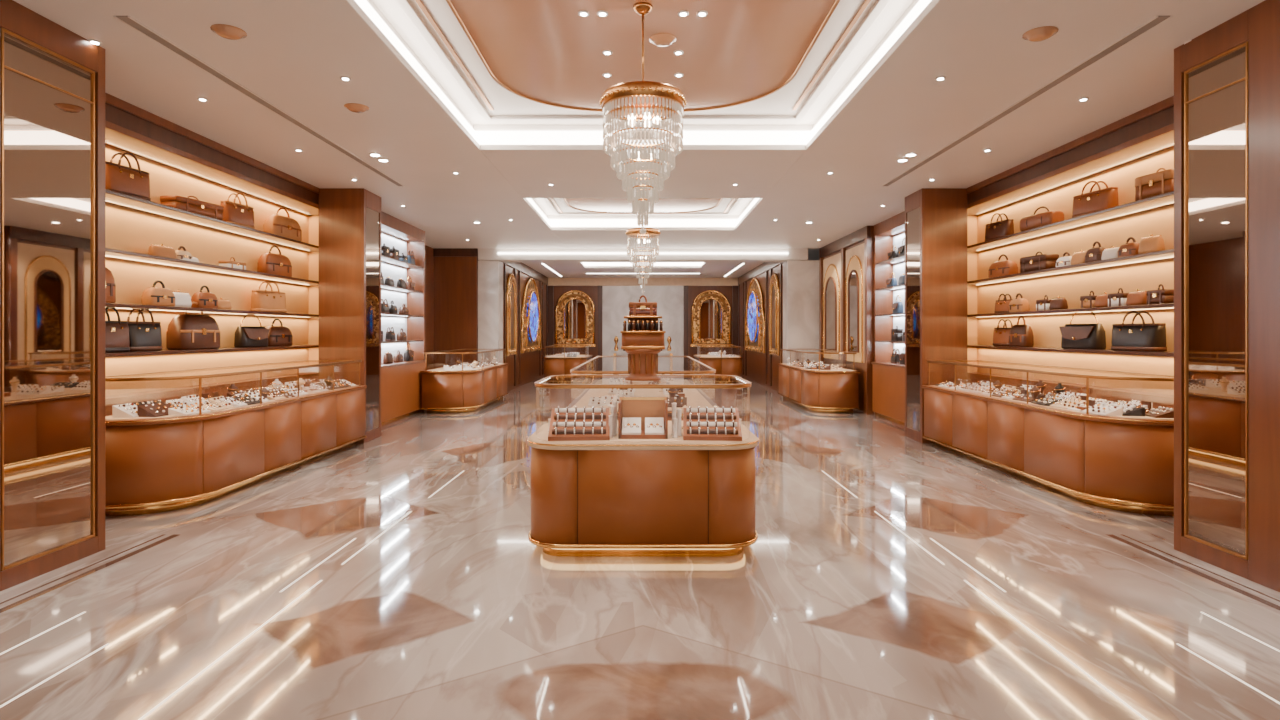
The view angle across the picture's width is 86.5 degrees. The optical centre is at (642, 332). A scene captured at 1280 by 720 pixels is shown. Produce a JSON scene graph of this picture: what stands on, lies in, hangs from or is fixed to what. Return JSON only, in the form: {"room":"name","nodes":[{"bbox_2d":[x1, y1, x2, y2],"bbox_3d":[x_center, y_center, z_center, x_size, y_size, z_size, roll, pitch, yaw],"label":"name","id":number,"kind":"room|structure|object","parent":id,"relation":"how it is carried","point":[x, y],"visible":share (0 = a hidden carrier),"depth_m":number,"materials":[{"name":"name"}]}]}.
{"room":"shop","nodes":[
{"label":"shop","id":0,"kind":"room"},
{"bbox_2d":[425,245,433,369],"bbox_3d":[-5.275,-0.250,11.400,0.150,3.700,29.800,0,0,0],"label":"wall","id":1,"kind":"structure","parent":0,"point":[429,258],"depth_m":16.56,"materials":[{"name":"brown wood"}]},
{"bbox_2d":[502,262,547,391],"bbox_3d":[-3.725,-0.250,21.775,0.250,3.700,8.450,0,0,0],"label":"wall","id":2,"kind":"structure","parent":0,"point":[522,368],"depth_m":20.60,"materials":[{"name":"brown wood"}]},
{"bbox_2d":[506,273,516,355],"bbox_3d":[-3.593,-0.522,18.625,0.110,2.245,1.240,0,0,0],"label":"arched panel","id":3,"kind":"object","parent":2,"relation":"attached to","point":[511,288],"visible":1,"depth_m":18.57,"materials":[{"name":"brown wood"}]},
{"bbox_2d":[521,278,540,352],"bbox_3d":[-3.576,-0.598,22.000,0.143,2.395,3.690,0,0,0],"label":"arched panel","id":4,"kind":"object","parent":2,"relation":"attached to","point":[530,309],"visible":1,"depth_m":21.53,"materials":[{"name":"brown wood"}]},
{"bbox_2d":[13,0,1264,277],"bbox_3d":[0.000,-2.300,11.400,10.800,0.400,29.800,0,0,0],"label":"ceiling","id":5,"kind":"structure","parent":0,"point":[294,55],"depth_m":6.69,"materials":[{"name":"paint"}]},
{"bbox_2d":[210,24,246,39],"bbox_3d":[-2.880,-2.083,4.730,0.220,0.035,0.220,0,0,0],"label":"ceiling speaker","id":6,"kind":"object","parent":5,"relation":"attached to","point":[230,32],"depth_m":4.69},
{"bbox_2d":[344,103,369,112],"bbox_3d":[-2.660,-2.083,6.320,0.220,0.035,0.220,0,0,0],"label":"ceiling speaker","id":7,"kind":"object","parent":5,"relation":"attached to","point":[354,107],"depth_m":6.27},
{"bbox_2d":[355,0,930,265],"bbox_3d":[0.000,-2.265,10.000,3.930,0.150,24.180,0,0,0],"label":"light strip","id":8,"kind":"object","parent":5,"relation":"attached to","point":[482,137],"visible":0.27,"depth_m":7.87,"materials":[{"name":"plastic"}]},
{"bbox_2d":[415,0,870,212],"bbox_3d":[0.000,-2.413,5.975,3.300,0.011,15.350,0,0,0],"label":"trim","id":9,"kind":"structure","parent":5,"relation":"attached to","point":[419,2],"depth_m":5.85,"materials":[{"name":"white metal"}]},
{"bbox_2d":[541,263,744,276],"bbox_3d":[0.000,-2.095,22.850,6.120,0.010,4.700,0,0,0],"label":"recessed light","id":10,"kind":"object","parent":5,"relation":"in","point":[541,263],"visible":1,"depth_m":23.90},
{"bbox_2d":[446,0,839,213],"bbox_3d":[0.000,-2.390,10.200,2.800,0.060,22.840,0,0,0],"label":"panel","id":11,"kind":"object","parent":5,"relation":"attached to","point":[539,51],"visible":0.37,"depth_m":5.68,"materials":[{"name":"paint"}]},
{"bbox_2d":[599,2,686,234],"bbox_3d":[0.000,-1.545,4.950,0.630,1.660,0.634,0,0,-32],"label":"crystal chandelier","id":12,"kind":"object","parent":11,"relation":"hanging from","point":[650,103],"visible":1,"depth_m":4.88,"materials":[{"name":"glass"}]},
{"bbox_2d":[626,202,659,289],"bbox_3d":[0.000,-1.546,12.300,0.630,1.659,0.634,0,0,-31],"label":"crystal chandelier","id":13,"kind":"object","parent":11,"relation":"hanging from","point":[633,232],"visible":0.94,"depth_m":12.20,"materials":[{"name":"glass"}]},
{"bbox_2d":[649,33,675,46],"bbox_3d":[0.160,-2.357,5.500,0.220,0.035,0.220,0,0,0],"label":"ceiling speaker","id":14,"kind":"object","parent":11,"relation":"attached to","point":[662,40],"depth_m":5.46},
{"bbox_2d":[113,16,1172,185],"bbox_3d":[0.000,-2.095,7.100,7.010,0.011,5.200,0,0,0],"label":"ceiling air slot","id":15,"kind":"object","parent":5,"relation":"in","point":[129,21],"depth_m":5.76,"materials":[{"name":"metal"}]},
{"bbox_2d":[1022,26,1057,41],"bbox_3d":[2.780,-2.083,4.760,0.220,0.035,0.220,0,0,0],"label":"ceiling speaker","id":16,"kind":"object","parent":5,"relation":"attached to","point":[1045,32],"depth_m":4.72},
{"bbox_2d":[0,377,1279,719],"bbox_3d":[0.000,1.675,11.400,10.800,0.150,29.800,0,0,0],"label":"floor","id":17,"kind":"structure","parent":0,"point":[833,612],"depth_m":3.91,"materials":[{"name":"stone"}]},
{"bbox_2d":[0,0,104,590],"bbox_3d":[-4.588,-0.250,4.465,1.225,3.700,1.130,0,0,0],"label":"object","id":18,"kind":"structure","parent":17,"relation":"on","point":[52,78],"depth_m":4.57,"materials":[{"name":"brown wood"}]},
{"bbox_2d":[105,92,318,415],"bbox_3d":[-4.945,-0.250,7.775,0.510,3.700,5.450,0,0,0],"label":"shelving","id":19,"kind":"object","parent":17,"relation":"on","point":[180,161],"visible":0.3,"depth_m":7.71,"materials":[{"name":"brown wood"}]},
{"bbox_2d":[105,267,115,302],"bbox_3d":[-4.949,-0.500,6.150,0.159,0.457,0.300,0,0,9],"label":"handbag","id":20,"kind":"object","parent":19,"relation":"on","point":[110,286],"visible":0.15,"depth_m":6.21,"materials":[{"name":"leather"}]},
{"bbox_2d":[105,307,129,352],"bbox_3d":[-4.950,-0.035,6.260,0.206,0.427,0.399,0,0,9],"label":"handbag","id":21,"kind":"object","parent":19,"relation":"on","point":[116,332],"visible":0.51,"depth_m":6.29,"materials":[{"name":"brown leather"}]},
{"bbox_2d":[105,152,150,200],"bbox_3d":[-4.950,-1.502,6.500,0.175,0.442,0.483,0,0,9],"label":"handbag","id":22,"kind":"object","parent":19,"relation":"on","point":[130,181],"visible":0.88,"depth_m":6.45,"materials":[{"name":"leather"}]},
{"bbox_2d":[127,309,161,351],"bbox_3d":[-4.950,-0.035,6.700,0.185,0.427,0.399,0,0,9],"label":"handbag","id":23,"kind":"object","parent":19,"relation":"on","point":[143,336],"visible":0.8,"depth_m":6.66,"materials":[{"name":"black leather"}]},
{"bbox_2d":[141,280,174,306],"bbox_3d":[-4.949,-0.405,6.950,0.159,0.268,0.300,0,0,9],"label":"handbag","id":24,"kind":"object","parent":19,"relation":"in","point":[163,296],"visible":0.96,"depth_m":6.88,"materials":[{"name":"beige leather"}]},
{"bbox_2d":[148,244,175,258],"bbox_3d":[-4.950,-0.840,7.000,0.120,0.157,0.280,0,0,9],"label":"handbag","id":25,"kind":"object","parent":19,"relation":"in","point":[157,250],"visible":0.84,"depth_m":6.95,"materials":[{"name":"beige leather"}]},
{"bbox_2d":[172,290,191,306],"bbox_3d":[-4.950,-0.366,7.250,0.130,0.190,0.260,0,0,9],"label":"handbag","id":26,"kind":"object","parent":19,"relation":"on","point":[182,299],"visible":0.67,"depth_m":7.24,"materials":[{"name":"beige leather"}]},
{"bbox_2d":[175,246,191,258],"bbox_3d":[-4.949,-0.848,7.300,0.106,0.174,0.200,0,0,9],"label":"handbag","id":27,"kind":"object","parent":19,"relation":"on","point":[180,254],"visible":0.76,"depth_m":7.27,"materials":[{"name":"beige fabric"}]},
{"bbox_2d":[160,195,222,219],"bbox_3d":[-4.946,-1.395,7.479,0.233,0.227,0.673,0,0,9],"label":"handbag","id":28,"kind":"object","parent":19,"relation":"in","point":[211,210],"visible":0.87,"depth_m":7.36,"materials":[{"name":"leather"}]},
{"bbox_2d":[166,302,219,349],"bbox_3d":[-4.948,-0.083,7.500,0.254,0.525,0.560,0,0,9],"label":"handbag","id":29,"kind":"object","parent":19,"relation":"on","point":[185,331],"visible":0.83,"depth_m":7.36,"materials":[{"name":"brown leather"}]},
{"bbox_2d":[191,285,217,308],"bbox_3d":[-4.949,-0.405,7.680,0.148,0.268,0.280,0,0,9],"label":"handbag","id":30,"kind":"object","parent":19,"relation":"on","point":[207,299],"visible":0.92,"depth_m":7.62,"materials":[{"name":"leather"}]},
{"bbox_2d":[218,298,231,309],"bbox_3d":[-4.950,-0.344,7.980,0.130,0.146,0.240,0,0,9],"label":"handbag","id":31,"kind":"object","parent":19,"relation":"in","point":[222,303],"visible":0.69,"depth_m":7.97,"materials":[{"name":"beige leather"}]},
{"bbox_2d":[218,257,245,269],"bbox_3d":[-4.947,-0.840,8.200,0.148,0.157,0.306,0,0,9],"label":"handbag","id":32,"kind":"object","parent":19,"relation":"in","point":[226,263],"visible":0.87,"depth_m":8.12,"materials":[{"name":"beige leather"}]},
{"bbox_2d":[220,193,254,228],"bbox_3d":[-4.950,-1.495,8.300,0.165,0.427,0.483,0,0,9],"label":"handbag","id":33,"kind":"object","parent":19,"relation":"on","point":[243,215],"visible":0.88,"depth_m":8.23,"materials":[{"name":"leather"}]},
{"bbox_2d":[234,314,269,347],"bbox_3d":[-4.930,-0.032,8.597,0.200,0.422,0.469,0,0,9],"label":"handbag","id":34,"kind":"object","parent":19,"relation":"on","point":[245,336],"visible":0.99,"depth_m":8.48,"materials":[{"name":"black leather"}]},
{"bbox_2d":[250,281,286,312],"bbox_3d":[-4.950,-0.477,9.000,0.185,0.413,0.567,0,0,9],"label":"handbag","id":35,"kind":"object","parent":19,"relation":"on","point":[261,300],"visible":0.91,"depth_m":8.89,"materials":[{"name":"beige leather"}]},
{"bbox_2d":[257,245,291,276],"bbox_3d":[-4.948,-0.969,9.150,0.191,0.417,0.520,0,0,9],"label":"handbag","id":36,"kind":"object","parent":19,"relation":"on","point":[271,263],"visible":0.91,"depth_m":9.05,"materials":[{"name":"leather"}]},
{"bbox_2d":[266,319,292,346],"bbox_3d":[-4.948,-0.009,9.200,0.191,0.376,0.460,0,0,9],"label":"handbag","id":37,"kind":"object","parent":19,"relation":"on","point":[281,335],"visible":0.87,"depth_m":9.13,"materials":[{"name":"brown leather"}]},
{"bbox_2d":[263,207,301,240],"bbox_3d":[-4.948,-1.503,9.350,0.212,0.444,0.600,0,0,9],"label":"handbag","id":38,"kind":"object","parent":19,"relation":"on","point":[276,224],"visible":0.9,"depth_m":9.23,"materials":[{"name":"beige leather"}]},
{"bbox_2d":[105,360,366,515],"bbox_3d":[-4.450,0.995,7.840,0.908,1.210,4.028,0,0,0],"label":"display counter","id":39,"kind":"object","parent":17,"relation":"on","point":[193,450],"depth_m":6.54,"materials":[{"name":"brown wood"}]},
{"bbox_2d":[319,188,380,442],"bbox_3d":[-4.380,-0.250,10.200,0.660,3.700,0.660,0,0,0],"label":"pier","id":40,"kind":"object","parent":17,"relation":"on","point":[349,218],"visible":0.91,"depth_m":9.87,"materials":[{"name":"brown wood"}]},
{"bbox_2d":[381,211,425,425],"bbox_3d":[-4.815,-0.250,12.300,0.770,3.700,3.500,0,0,0],"label":"shelving","id":41,"kind":"object","parent":17,"relation":"on","point":[401,382],"visible":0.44,"depth_m":13.19,"materials":[{"name":"brown wood"}]},
{"bbox_2d":[381,299,388,312],"bbox_3d":[-4.680,-0.485,12.283,0.124,0.268,0.294,0,0,0],"label":"handbag","id":42,"kind":"object","parent":41,"relation":"in","point":[384,307],"visible":0.75,"depth_m":12.21,"materials":[{"name":"black leather"}]},
{"bbox_2d":[381,243,389,256],"bbox_3d":[-4.678,-1.487,12.293,0.127,0.271,0.286,0,0,0],"label":"handbag","id":43,"kind":"object","parent":41,"relation":"in","point":[385,250],"visible":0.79,"depth_m":12.20,"materials":[{"name":"black leather"}]},
{"bbox_2d":[383,352,392,363],"bbox_3d":[-4.680,0.450,12.487,0.120,0.218,0.280,0,0,0],"label":"handbag","id":44,"kind":"object","parent":41,"relation":"in","point":[388,358],"visible":1,"depth_m":12.38,"materials":[{"name":"brown leather"}]},
{"bbox_2d":[385,327,395,340],"bbox_3d":[-4.680,0.018,12.601,0.124,0.261,0.294,0,0,0],"label":"handbag","id":45,"kind":"object","parent":41,"relation":"in","point":[390,336],"visible":0.99,"depth_m":12.51,"materials":[{"name":"black leather"}]},
{"bbox_2d":[389,300,397,313],"bbox_3d":[-4.679,-0.480,12.693,0.127,0.259,0.280,0,0,0],"label":"handbag","id":46,"kind":"object","parent":41,"relation":"in","point":[393,309],"visible":0.86,"depth_m":12.60,"materials":[{"name":"black leather"}]},
{"bbox_2d":[390,246,398,259],"bbox_3d":[-4.678,-1.490,12.757,0.127,0.278,0.286,0,0,0],"label":"handbag","id":47,"kind":"object","parent":41,"relation":"in","point":[394,253],"visible":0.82,"depth_m":12.65,"materials":[{"name":"brown leather"}]},
{"bbox_2d":[393,350,402,362],"bbox_3d":[-4.679,0.444,13.008,0.127,0.230,0.280,0,0,0],"label":"handbag","id":48,"kind":"object","parent":41,"relation":"in","point":[397,357],"visible":1,"depth_m":12.90,"materials":[{"name":"brown leather"}]},
{"bbox_2d":[397,328,406,340],"bbox_3d":[-4.679,0.028,13.188,0.127,0.242,0.280,0,0,0],"label":"handbag","id":49,"kind":"object","parent":41,"relation":"in","point":[401,336],"visible":1,"depth_m":13.09,"materials":[{"name":"brown leather"}]},
{"bbox_2d":[404,343,413,360],"bbox_3d":[-4.663,0.382,13.572,0.154,0.354,0.286,0,0,0],"label":"handbag","id":50,"kind":"object","parent":41,"relation":"in","point":[408,354],"visible":1,"depth_m":13.46,"materials":[{"name":"black leather"}]},
{"bbox_2d":[433,248,477,368],"bbox_3d":[-4.655,-0.250,17.185,1.090,3.700,0.630,0,0,0],"label":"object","id":51,"kind":"structure","parent":17,"relation":"on","point":[455,269],"depth_m":16.90,"materials":[{"name":"brown wood"}]},
{"bbox_2d":[420,349,507,412],"bbox_3d":[-3.875,0.995,15.150,1.098,1.210,3.348,0,0,0],"label":"display counter","id":52,"kind":"object","parent":17,"relation":"on","point":[462,387],"depth_m":13.69,"materials":[{"name":"brown wood"}]},
{"bbox_2d":[478,260,502,362],"bbox_3d":[-3.845,-0.105,17.210,0.550,3.410,0.580,0,0,0],"label":"marble column","id":53,"kind":"structure","parent":17,"relation":"on","point":[490,272],"depth_m":16.95,"materials":[{"name":"stone"}]},
{"bbox_2d":[543,345,592,383],"bbox_3d":[-2.425,1.010,22.300,1.398,1.180,2.648,0,0,0],"label":"display counter","id":54,"kind":"object","parent":17,"relation":"on","point":[557,364],"depth_m":21.01,"materials":[{"name":"brown wood"}]},
{"bbox_2d":[0,471,1279,719],"bbox_3d":[0.000,1.601,5.250,6.412,0.005,5.300,0,0,0],"label":"inlay","id":55,"kind":"object","parent":17,"relation":"on","point":[240,642],"visible":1,"depth_m":3.54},
{"bbox_2d":[527,375,758,556],"bbox_3d":[0.000,0.983,5.390,1.708,1.235,1.268,0,0,0],"label":"display counter","id":56,"kind":"object","parent":17,"relation":"on","point":[642,483],"depth_m":4.78,"materials":[{"name":"brown wood"}]},
{"bbox_2d":[620,316,665,380],"bbox_3d":[0.000,0.117,5.300,0.350,0.494,0.280,0,0,0],"label":"display stand","id":57,"kind":"object","parent":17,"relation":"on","point":[642,342],"visible":1,"depth_m":5.19,"materials":[{"name":"wood"}]},
{"bbox_2d":[629,295,656,315],"bbox_3d":[0.000,-0.214,5.348,0.224,0.167,0.106,0,0,0],"label":"handbag","id":58,"kind":"object","parent":57,"relation":"on","point":[639,308],"visible":0.97,"depth_m":5.30,"materials":[{"name":"leather"}]},
{"bbox_2d":[611,336,674,374],"bbox_3d":[0.000,0.860,25.450,2.400,1.480,0.500,0,0,0],"label":"console","id":59,"kind":"object","parent":17,"relation":"on","point":[616,340],"visible":0.34,"depth_m":25.25,"materials":[{"name":"gold metal"}]},
{"bbox_2d":[568,356,719,420],"bbox_3d":[0.000,0.990,9.075,1.608,1.220,4.698,0,0,0],"label":"display counter","id":60,"kind":"object","parent":17,"relation":"on","point":[597,398],"depth_m":7.99,"materials":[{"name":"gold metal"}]},
{"bbox_2d":[693,345,742,383],"bbox_3d":[2.425,1.010,22.300,1.398,1.180,2.648,0,0,0],"label":"display counter","id":61,"kind":"object","parent":17,"relation":"on","point":[724,364],"depth_m":21.01,"materials":[{"name":"brown wood"}]},
{"bbox_2d":[783,260,818,362],"bbox_3d":[3.985,-0.105,17.210,0.830,3.410,0.580,0,0,0],"label":"marble column","id":62,"kind":"structure","parent":17,"relation":"on","point":[800,277],"depth_m":16.95,"materials":[{"name":"stone"}]},
{"bbox_2d":[778,349,859,412],"bbox_3d":[3.815,0.995,15.150,0.978,1.210,3.348,0,0,0],"label":"display counter","id":63,"kind":"object","parent":17,"relation":"on","point":[819,386],"depth_m":13.71,"materials":[{"name":"brown wood"}]},
{"bbox_2d":[819,226,873,414],"bbox_3d":[4.780,-0.250,15.115,0.839,3.700,3.630,0,0,0],"label":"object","id":64,"kind":"object","parent":17,"relation":"on","point":[846,264],"visible":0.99,"depth_m":14.35,"materials":[{"name":"brown wood"}]},
{"bbox_2d":[871,211,904,425],"bbox_3d":[4.815,-0.250,11.910,0.770,3.700,2.720,0,0,0],"label":"shelving","id":65,"kind":"object","parent":17,"relation":"on","point":[888,378],"visible":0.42,"depth_m":12.96,"materials":[{"name":"brown wood"}]},
{"bbox_2d":[886,272,896,286],"bbox_3d":[4.663,-0.995,12.785,0.154,0.288,0.286,0,0,0],"label":"handbag","id":66,"kind":"object","parent":65,"relation":"in","point":[892,281],"visible":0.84,"depth_m":12.67,"materials":[{"name":"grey leather"}]},
{"bbox_2d":[888,245,898,259],"bbox_3d":[4.663,-1.494,12.700,0.154,0.287,0.286,0,0,0],"label":"handbag","id":67,"kind":"object","parent":65,"relation":"in","point":[893,254],"visible":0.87,"depth_m":12.59,"materials":[{"name":"black leather"}]},
{"bbox_2d":[891,349,899,363],"bbox_3d":[4.680,0.425,12.579,0.124,0.267,0.294,0,0,0],"label":"handbag","id":68,"kind":"object","parent":65,"relation":"in","point":[895,356],"visible":0.88,"depth_m":12.51,"materials":[{"name":"black leather"}]},
{"bbox_2d":[891,326,902,340],"bbox_3d":[4.678,0.007,12.529,0.127,0.284,0.286,0,0,0],"label":"handbag","id":69,"kind":"object","parent":65,"relation":"in","point":[896,334],"visible":0.95,"depth_m":12.40,"materials":[{"name":"black leather"}]},
{"bbox_2d":[892,295,902,313],"bbox_3d":[4.663,-0.524,12.482,0.154,0.347,0.286,0,0,0],"label":"handbag","id":70,"kind":"object","parent":65,"relation":"in","point":[897,307],"visible":0.92,"depth_m":12.37,"materials":[{"name":"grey leather"}]},
{"bbox_2d":[905,188,966,442],"bbox_3d":[4.380,-0.250,10.200,0.660,3.700,0.660,0,0,0],"label":"pier","id":71,"kind":"object","parent":17,"relation":"on","point":[935,218],"visible":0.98,"depth_m":9.87,"materials":[{"name":"brown wood"}]},
{"bbox_2d":[922,360,1173,515],"bbox_3d":[4.470,0.995,7.840,0.868,1.210,4.028,0,0,0],"label":"display counter","id":72,"kind":"object","parent":17,"relation":"on","point":[1117,455],"depth_m":6.62,"materials":[{"name":"brown wood"}]},
{"bbox_2d":[967,96,1173,401],"bbox_3d":[4.945,-0.250,7.775,0.510,3.700,5.450,0,0,0],"label":"shelving","id":73,"kind":"object","parent":17,"relation":"on","point":[1138,144],"visible":0.28,"depth_m":7.82,"materials":[{"name":"brown wood"}]},
{"bbox_2d":[985,213,1013,240],"bbox_3d":[4.950,-1.473,9.450,0.165,0.384,0.504,0,0,-9],"label":"handbag","id":74,"kind":"object","parent":73,"relation":"on","point":[1002,228],"visible":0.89,"depth_m":9.37,"materials":[{"name":"brown leather"}]},
{"bbox_2d":[988,254,1017,277],"bbox_3d":[4.948,-0.922,9.350,0.191,0.322,0.440,0,0,-9],"label":"handbag","id":75,"kind":"object","parent":73,"relation":"in","point":[1005,267],"visible":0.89,"depth_m":9.25,"materials":[{"name":"leather"}]},
{"bbox_2d":[993,319,1012,345],"bbox_3d":[4.950,-0.006,9.300,0.165,0.370,0.378,0,0,-9],"label":"handbag","id":76,"kind":"object","parent":73,"relation":"on","point":[1000,335],"visible":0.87,"depth_m":9.27,"materials":[{"name":"leather"}]},
{"bbox_2d":[994,294,1012,312],"bbox_3d":[4.950,-0.406,9.300,0.144,0.269,0.315,0,0,-9],"label":"handbag","id":77,"kind":"object","parent":73,"relation":"in","point":[1001,306],"visible":0.85,"depth_m":9.27,"materials":[{"name":"leather"}]},
{"bbox_2d":[1009,293,1029,311],"bbox_3d":[4.949,-0.398,8.950,0.148,0.255,0.260,0,0,-9],"label":"handbag","id":78,"kind":"object","parent":73,"relation":"on","point":[1016,305],"visible":0.94,"depth_m":8.87,"materials":[{"name":"beige leather"}]},
{"bbox_2d":[1009,316,1033,346],"bbox_3d":[4.949,-0.023,8.900,0.159,0.403,0.320,0,0,-9],"label":"handbag","id":79,"kind":"object","parent":73,"relation":"on","point":[1021,335],"visible":1,"depth_m":8.81,"materials":[{"name":"brown leather"}]},
{"bbox_2d":[1020,252,1058,272],"bbox_3d":[4.946,-0.889,8.499,0.212,0.257,0.469,0,0,-9],"label":"handbag","id":80,"kind":"object","parent":73,"relation":"in","point":[1043,261],"visible":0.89,"depth_m":8.38,"materials":[{"name":"brown leather"}]},
{"bbox_2d":[1020,206,1063,231],"bbox_3d":[4.950,-1.421,8.450,0.224,0.299,0.560,0,0,-9],"label":"handbag","id":81,"kind":"object","parent":73,"relation":"in","point":[1049,217],"visible":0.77,"depth_m":8.34,"materials":[{"name":"leather"}]},
{"bbox_2d":[1036,295,1051,310],"bbox_3d":[4.947,-0.369,8.350,0.138,0.197,0.204,0,0,-9],"label":"handbag","id":82,"kind":"object","parent":73,"relation":"in","point":[1043,304],"visible":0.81,"depth_m":8.32,"materials":[{"name":"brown leather"}]},
{"bbox_2d":[1049,296,1067,309],"bbox_3d":[4.950,-0.355,8.100,0.130,0.168,0.200,0,0,-9],"label":"handbag","id":83,"kind":"object","parent":73,"relation":"in","point":[1057,303],"visible":0.9,"depth_m":8.04,"materials":[{"name":"brown leather"}]},
{"bbox_2d":[1056,252,1071,266],"bbox_3d":[4.949,-0.855,7.950,0.138,0.187,0.220,0,0,-9],"label":"handbag","id":84,"kind":"object","parent":73,"relation":"in","point":[1063,261],"visible":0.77,"depth_m":7.92,"materials":[{"name":"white leather"}]},
{"bbox_2d":[1071,250,1086,264],"bbox_3d":[4.950,-0.851,7.680,0.130,0.179,0.220,0,0,-9],"label":"handbag","id":85,"kind":"object","parent":73,"relation":"in","point":[1077,257],"visible":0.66,"depth_m":7.66,"materials":[{"name":"beige leather"}]},
{"bbox_2d":[1059,312,1105,348],"bbox_3d":[4.929,-0.048,7.647,0.223,0.454,0.510,0,0,-9],"label":"handbag","id":86,"kind":"object","parent":73,"relation":"on","point":[1074,336],"visible":0.89,"depth_m":7.53,"materials":[{"name":"black leather"}]},
{"bbox_2d":[1080,291,1097,307],"bbox_3d":[4.947,-0.369,7.500,0.138,0.197,0.204,0,0,-9],"label":"handbag","id":87,"kind":"object","parent":73,"relation":"on","point":[1085,301],"visible":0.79,"depth_m":7.48,"materials":[{"name":"beige leather"}]},
{"bbox_2d":[1072,181,1118,217],"bbox_3d":[4.950,-1.473,7.450,0.185,0.384,0.546,0,0,-9],"label":"handbag","id":88,"kind":"object","parent":73,"relation":"on","point":[1101,199],"visible":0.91,"depth_m":7.37,"materials":[{"name":"leather"}]},
{"bbox_2d":[1085,241,1105,262],"bbox_3d":[4.949,-0.882,7.420,0.138,0.241,0.220,0,0,-9],"label":"handbag","id":89,"kind":"object","parent":73,"relation":"in","point":[1093,254],"visible":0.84,"depth_m":7.38,"materials":[{"name":"brown leather"}]},
{"bbox_2d":[1094,292,1111,306],"bbox_3d":[4.950,-0.355,7.280,0.130,0.168,0.200,0,0,-9],"label":"handbag","id":90,"kind":"object","parent":73,"relation":"in","point":[1101,300],"visible":0.73,"depth_m":7.27,"materials":[{"name":"leather"}]},
{"bbox_2d":[1101,246,1118,259],"bbox_3d":[4.950,-0.840,7.160,0.130,0.157,0.220,0,0,-9],"label":"handbag","id":91,"kind":"object","parent":73,"relation":"in","point":[1109,253],"visible":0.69,"depth_m":7.14,"materials":[{"name":"beige leather"}]},
{"bbox_2d":[1108,288,1128,306],"bbox_3d":[4.947,-0.369,7.050,0.138,0.197,0.204,0,0,-9],"label":"handbag","id":92,"kind":"object","parent":73,"relation":"in","point":[1114,299],"visible":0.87,"depth_m":7.02,"materials":[{"name":"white leather"}]},
{"bbox_2d":[1118,237,1138,256],"bbox_3d":[4.949,-0.868,6.900,0.138,0.214,0.220,0,0,-9],"label":"handbag","id":93,"kind":"object","parent":73,"relation":"in","point":[1128,249],"visible":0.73,"depth_m":6.86,"materials":[{"name":"leather"}]},
{"bbox_2d":[1126,289,1146,305],"bbox_3d":[4.950,-0.355,6.800,0.130,0.168,0.200,0,0,-9],"label":"handbag","id":94,"kind":"object","parent":73,"relation":"in","point":[1137,297],"visible":0.82,"depth_m":6.76,"materials":[{"name":"leather"}]},
{"bbox_2d":[1111,311,1166,351],"bbox_3d":[4.950,-0.020,6.800,0.206,0.399,0.546,0,0,-9],"label":"handbag","id":95,"kind":"object","parent":73,"relation":"on","point":[1151,337],"visible":1,"depth_m":6.70,"materials":[{"name":"black leather"}]},
{"bbox_2d":[1138,234,1164,253],"bbox_3d":[4.950,-0.862,6.620,0.130,0.201,0.220,0,0,-9],"label":"handbag","id":96,"kind":"object","parent":73,"relation":"in","point":[1152,243],"visible":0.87,"depth_m":6.57,"materials":[{"name":"beige leather"}]},
{"bbox_2d":[1135,168,1173,200],"bbox_3d":[4.946,-1.429,6.499,0.212,0.297,0.408,0,0,-9],"label":"handbag","id":97,"kind":"object","parent":73,"relation":"in","point":[1158,183],"visible":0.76,"depth_m":6.46,"materials":[{"name":"leather"}]},
{"bbox_2d":[1146,284,1173,304],"bbox_3d":[4.947,-0.369,6.500,0.138,0.197,0.204,0,0,-9],"label":"handbag","id":98,"kind":"object","parent":73,"relation":"in","point":[1163,296],"visible":0.84,"depth_m":6.44,"materials":[{"name":"brown leather"}]},
{"bbox_2d":[1174,0,1279,591],"bbox_3d":[4.562,-0.250,4.465,1.275,3.700,1.130,0,0,0],"label":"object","id":99,"kind":"structure","parent":17,"relation":"on","point":[1227,77],"depth_m":4.57,"materials":[{"name":"brown wood"}]},
{"bbox_2d":[548,278,737,374],"bbox_3d":[0.000,-0.250,26.020,7.300,3.700,0.360,0,0,0],"label":"wall","id":100,"kind":"structure","parent":0,"point":[611,297],"depth_m":25.94,"materials":[{"name":"brown wood"}]},
{"bbox_2d":[553,290,595,346],"bbox_3d":[-2.600,-0.562,25.850,1.600,2.165,0.300,0,0,0],"label":"arched mirror","id":101,"kind":"object","parent":100,"relation":"attached to","point":[574,309],"visible":0.99,"depth_m":25.94,"materials":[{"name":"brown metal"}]},
{"bbox_2d":[690,290,732,346],"bbox_3d":[2.600,-0.562,25.850,1.600,2.165,0.300,0,0,0],"label":"arched mirror","id":102,"kind":"object","parent":100,"relation":"attached to","point":[710,309],"visible":1,"depth_m":25.94,"materials":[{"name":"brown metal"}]},
{"bbox_2d":[478,249,807,261],"bbox_3d":[0.000,-1.960,17.180,8.200,0.280,0.640,0,0,0],"label":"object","id":103,"kind":"structure","parent":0,"point":[502,255],"depth_m":16.90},
{"bbox_2d":[738,262,783,391],"bbox_3d":[3.725,-0.250,21.775,0.250,3.700,8.450,0,0,0],"label":"wall","id":104,"kind":"structure","parent":0,"point":[760,368],"depth_m":20.60,"materials":[{"name":"brown wood"}]},
{"bbox_2d":[745,278,764,352],"bbox_3d":[3.576,-0.598,22.000,0.143,2.395,3.690,0,0,0],"label":"arched panel","id":105,"kind":"object","parent":104,"relation":"attached to","point":[755,309],"visible":1,"depth_m":21.53,"materials":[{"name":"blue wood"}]},
{"bbox_2d":[769,273,779,355],"bbox_3d":[3.593,-0.522,18.625,0.110,2.245,1.240,0,0,0],"label":"arched panel","id":106,"kind":"object","parent":104,"relation":"attached to","point":[774,288],"visible":1,"depth_m":18.57,"materials":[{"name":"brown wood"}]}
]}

